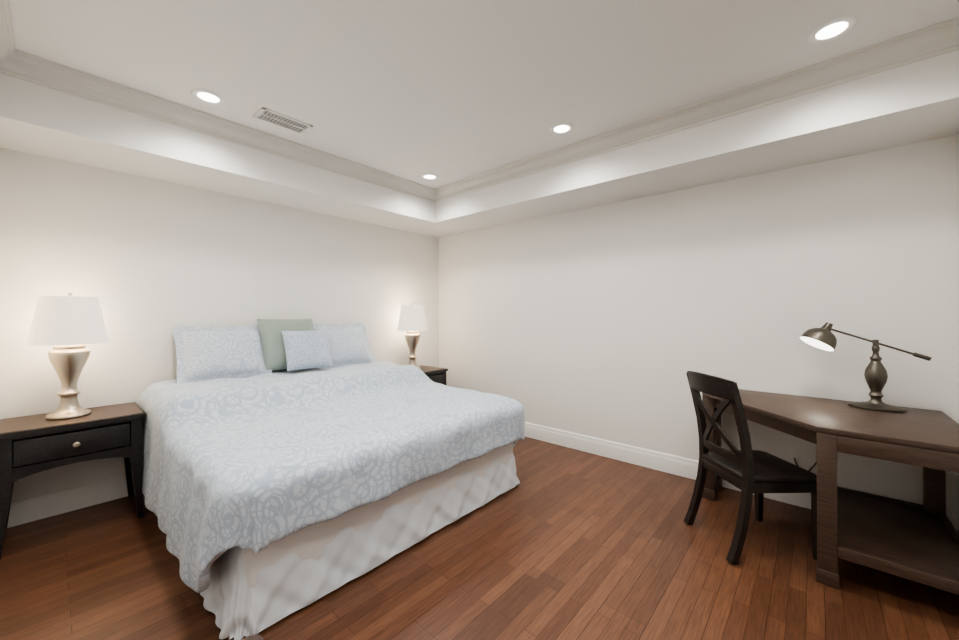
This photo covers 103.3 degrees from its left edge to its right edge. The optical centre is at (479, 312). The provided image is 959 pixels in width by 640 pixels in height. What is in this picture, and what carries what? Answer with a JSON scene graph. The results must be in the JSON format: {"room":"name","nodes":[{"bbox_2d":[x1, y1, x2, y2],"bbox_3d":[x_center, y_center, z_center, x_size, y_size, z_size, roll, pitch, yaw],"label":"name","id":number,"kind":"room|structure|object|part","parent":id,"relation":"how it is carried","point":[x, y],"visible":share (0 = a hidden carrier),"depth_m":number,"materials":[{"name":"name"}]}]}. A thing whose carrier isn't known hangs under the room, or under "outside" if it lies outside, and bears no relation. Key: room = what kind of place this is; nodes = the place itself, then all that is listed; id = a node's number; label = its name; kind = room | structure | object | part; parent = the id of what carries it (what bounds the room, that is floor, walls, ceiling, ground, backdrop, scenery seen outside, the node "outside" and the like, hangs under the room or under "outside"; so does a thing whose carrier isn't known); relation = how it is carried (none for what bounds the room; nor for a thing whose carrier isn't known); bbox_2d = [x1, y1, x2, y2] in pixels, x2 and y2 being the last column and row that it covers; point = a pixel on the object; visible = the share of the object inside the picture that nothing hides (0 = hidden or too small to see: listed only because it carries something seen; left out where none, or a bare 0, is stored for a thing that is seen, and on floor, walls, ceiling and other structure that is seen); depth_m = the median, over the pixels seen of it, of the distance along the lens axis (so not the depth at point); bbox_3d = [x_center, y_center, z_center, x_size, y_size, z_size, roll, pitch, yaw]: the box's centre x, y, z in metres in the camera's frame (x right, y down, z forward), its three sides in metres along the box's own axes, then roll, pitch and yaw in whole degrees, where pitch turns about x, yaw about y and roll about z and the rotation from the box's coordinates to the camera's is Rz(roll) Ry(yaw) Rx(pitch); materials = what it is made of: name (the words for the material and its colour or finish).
{"room":"bedroom","nodes":[
{"label":"bedroom","id":0,"kind":"room"},
{"bbox_2d":[0,148,438,500],"bbox_3d":[-1.823,-0.059,3.785,0.120,2.840,3.940,0,-1,41],"label":"wall","id":1,"kind":"structure","parent":0,"point":[151,264],"depth_m":2.93,"materials":[{"name":"white paint"}]},
{"bbox_2d":[7,475,127,527],"bbox_3d":[-1.775,1.282,3.727,0.016,0.156,3.630,0,-1,41],"label":"baseboard","id":2,"kind":"structure","parent":1,"relation":"attached to","point":[35,508],"depth_m":2.56,"materials":[{"name":"white"}]},
{"bbox_2d":[0,73,469,237],"bbox_3d":[-1.553,-1.251,3.556,0.600,0.460,3.700,0,-1,41],"label":"ceiling soffit","id":3,"kind":"object","parent":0,"point":[39,120],"depth_m":2.67,"materials":[{"name":"white paint"}]},
{"bbox_2d":[0,437,958,639],"bbox_3d":[-0.110,1.400,2.262,4.690,0.100,3.940,0,-1,41],"label":"floor","id":4,"kind":"structure","parent":0,"point":[559,542],"depth_m":1.91,"materials":[{"name":"laminate"}]},
{"bbox_2d":[0,402,145,559],"bbox_3d":[-2.592,1.007,2.429,0.506,0.688,0.632,0,-1,41],"label":"nightstand","id":5,"kind":"object","parent":4,"relation":"on","point":[32,444],"visible":1,"depth_m":2.29,"materials":[{"name":"black wood"}]},
{"bbox_2d":[26,293,108,419],"bbox_3d":[-2.624,0.267,2.429,0.360,0.790,0.360,0,-1,41],"label":"lamp","id":6,"kind":"object","parent":5,"relation":"on","point":[69,327],"visible":1,"depth_m":2.36,"materials":[{"name":"silver metal"}]},
{"bbox_3d":[-2.624,0.051,2.431,0.360,0.298,0.360,0,-1,41],"label":"lamp shade","id":7,"kind":"part","parent":6,"relation":"part of","materials":[{"name":"white fabric"}]},
{"bbox_2d":[242,635,263,639],"bbox_3d":[-0.010,0.908,0.025,1.235,0.850,0.448,0,-1,41],"label":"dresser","id":8,"kind":"object","parent":4,"relation":"on","point":[254,637],"visible":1,"depth_m":0.57,"materials":[{"name":"brown wood"}]},
{"bbox_2d":[138,318,524,639],"bbox_3d":[-1.052,0.698,2.901,2.141,1.288,2.174,0,-1,41],"label":"bed","id":9,"kind":"object","parent":4,"relation":"on","point":[289,466],"visible":1,"depth_m":2.15,"materials":[{"name":"white fabric"}]},
{"bbox_3d":[-1.090,0.982,2.930,2.000,0.545,1.900,0,-1,41],"label":"mattress","id":10,"kind":"part","parent":9,"relation":"part of","materials":[{"name":"white fabric"}]},
{"bbox_2d":[419,365,447,385],"bbox_3d":[-0.759,1.022,4.506,0.506,0.688,0.632,0,-1,41],"label":"nightstand","id":11,"kind":"object","parent":4,"relation":"on","point":[436,374],"visible":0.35,"depth_m":4.50,"materials":[{"name":"black wood"}]},
{"bbox_2d":[397,303,427,368],"bbox_3d":[-0.794,0.282,4.502,0.360,0.790,0.360,0,-1,41],"label":"lamp","id":12,"kind":"object","parent":11,"relation":"on","point":[412,322],"visible":0.96,"depth_m":4.40,"materials":[{"name":"silver metal"}]},
{"bbox_3d":[-0.794,0.066,4.504,0.360,0.298,0.360,0,-1,41],"label":"lamp shade","id":13,"kind":"part","parent":12,"relation":"part of","materials":[{"name":"white fabric"}]},
{"bbox_2d":[684,371,816,564],"bbox_3d":[1.585,0.859,2.255,0.542,0.994,0.436,0,0,-4],"label":"chair","id":14,"kind":"object","parent":4,"relation":"on","point":[747,470],"visible":1,"depth_m":2.12,"materials":[{"name":"brown wood"}]},
{"bbox_2d":[702,389,958,594],"bbox_3d":[1.958,0.962,2.261,1.185,0.775,0.910,0,-1,41],"label":"desk","id":15,"kind":"object","parent":4,"relation":"on","point":[916,542],"visible":0.85,"depth_m":1.92,"materials":[{"name":"brown wood"}]},
{"bbox_2d":[799,322,931,411],"bbox_3d":[2.308,0.318,2.293,0.571,0.511,0.253,0,-1,41],"label":"desk lamp","id":16,"kind":"object","parent":15,"relation":"on","point":[823,337],"visible":1,"depth_m":2.27,"materials":[{"name":"brown metal"}]},
{"bbox_2d":[9,0,958,188],"bbox_3d":[-0.083,-1.433,1.860,3.850,0.120,3.100,0,-1,41],"label":"ceiling","id":17,"kind":"structure","parent":0,"point":[448,91],"depth_m":2.04,"materials":[{"name":"white paint"}]},
{"bbox_2d":[0,0,19,78],"bbox_3d":[-1.078,-1.326,0.732,3.850,0.112,0.094,0,-1,41],"label":"crown molding","id":18,"kind":"structure","parent":17,"relation":"attached to","point":[9,56],"depth_m":1.92,"materials":[{"name":"grey paint"}]},
{"bbox_2d":[191,89,224,104],"bbox_3d":[-1.722,-1.365,2.412,0.180,0.008,0.180,0,-1,41],"label":"recessed light","id":19,"kind":"object","parent":17,"relation":"in","point":[208,96],"visible":1,"depth_m":2.40,"materials":[{"name":"white"}]},
{"bbox_2d":[20,51,435,199],"bbox_3d":[-1.485,-1.308,3.109,0.094,0.112,2.880,0,-1,41],"label":"crown molding","id":20,"kind":"structure","parent":17,"relation":"attached to","point":[34,69],"depth_m":2.58,"materials":[{"name":"grey paint"}]},
{"bbox_2d":[253,107,312,134],"bbox_3d":[-1.401,-1.363,2.716,0.190,0.008,0.340,0,-1,41],"label":"ceiling vent","id":21,"kind":"object","parent":17,"relation":"in","point":[269,116],"visible":1,"depth_m":2.70,"materials":[{"name":"silver metal"}]},
{"bbox_2d":[421,173,438,179],"bbox_3d":[-0.498,-1.355,3.799,0.180,0.008,0.180,0,-1,41],"label":"recessed light","id":22,"kind":"object","parent":17,"relation":"in","point":[428,176],"visible":0.98,"depth_m":3.79,"materials":[{"name":"white"}]},
{"bbox_2d":[550,122,573,134],"bbox_3d":[0.611,-1.362,2.820,0.180,0.008,0.180,0,-1,41],"label":"recessed light","id":23,"kind":"object","parent":17,"relation":"in","point":[562,128],"visible":1,"depth_m":2.81,"materials":[{"name":"white"}]},
{"bbox_2d":[429,17,958,201],"bbox_3d":[0.911,-1.309,2.985,3.850,0.112,0.094,0,-1,41],"label":"crown molding","id":24,"kind":"structure","parent":17,"relation":"attached to","point":[937,39],"depth_m":2.33,"materials":[{"name":"grey paint"}]},
{"bbox_2d":[807,16,857,43],"bbox_3d":[1.713,-1.369,1.847,0.180,0.008,0.180,0,-1,41],"label":"recessed light","id":25,"kind":"object","parent":17,"relation":"in","point":[832,29],"visible":1,"depth_m":1.84,"materials":[{"name":"white"}]},
{"bbox_2d":[435,50,958,230],"bbox_3d":[1.141,-1.253,3.245,3.850,0.460,0.600,0,-1,41],"label":"ceiling soffit","id":26,"kind":"structure","parent":0,"point":[914,102],"depth_m":2.47,"materials":[{"name":"white paint"}]},
{"bbox_2d":[439,134,958,518],"bbox_3d":[1.154,-0.060,3.705,4.450,2.840,0.120,0,-1,41],"label":"wall","id":27,"kind":"structure","parent":0,"point":[615,322],"depth_m":2.95,"materials":[{"name":"white paint"}]},
{"bbox_2d":[525,422,954,527],"bbox_3d":[1.109,1.282,3.644,4.450,0.156,0.016,0,-1,41],"label":"baseboard","id":28,"kind":"structure","parent":27,"relation":"attached to","point":[664,462],"depth_m":3.39,"materials":[{"name":"white wood"}]},
{"bbox_2d":[788,446,800,464],"bbox_3d":[2.218,1.008,2.673,0.072,0.116,0.008,0,-1,41],"label":"electrical outlet","id":29,"kind":"object","parent":27,"relation":"attached to","point":[794,452],"visible":0.9,"depth_m":2.67,"materials":[{"name":"white plastic"}]},
{"bbox_2d":[794,401,862,470],"bbox_3d":[2.308,0.834,2.512,0.358,0.546,0.120,0,-1,41],"label":"lamp cord","id":30,"kind":"object","parent":29,"relation":"attached to","point":[812,466],"visible":0.31,"depth_m":2.61,"materials":[{"name":"black plastic"}]},
{"bbox_2d":[955,518,958,533],"bbox_3d":[1.549,1.261,0.792,0.016,0.156,3.630,0,-1,41],"label":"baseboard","id":31,"kind":"structure","parent":27,"relation":"attached to","point":[956,520],"depth_m":2.19,"materials":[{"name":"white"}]}
]}

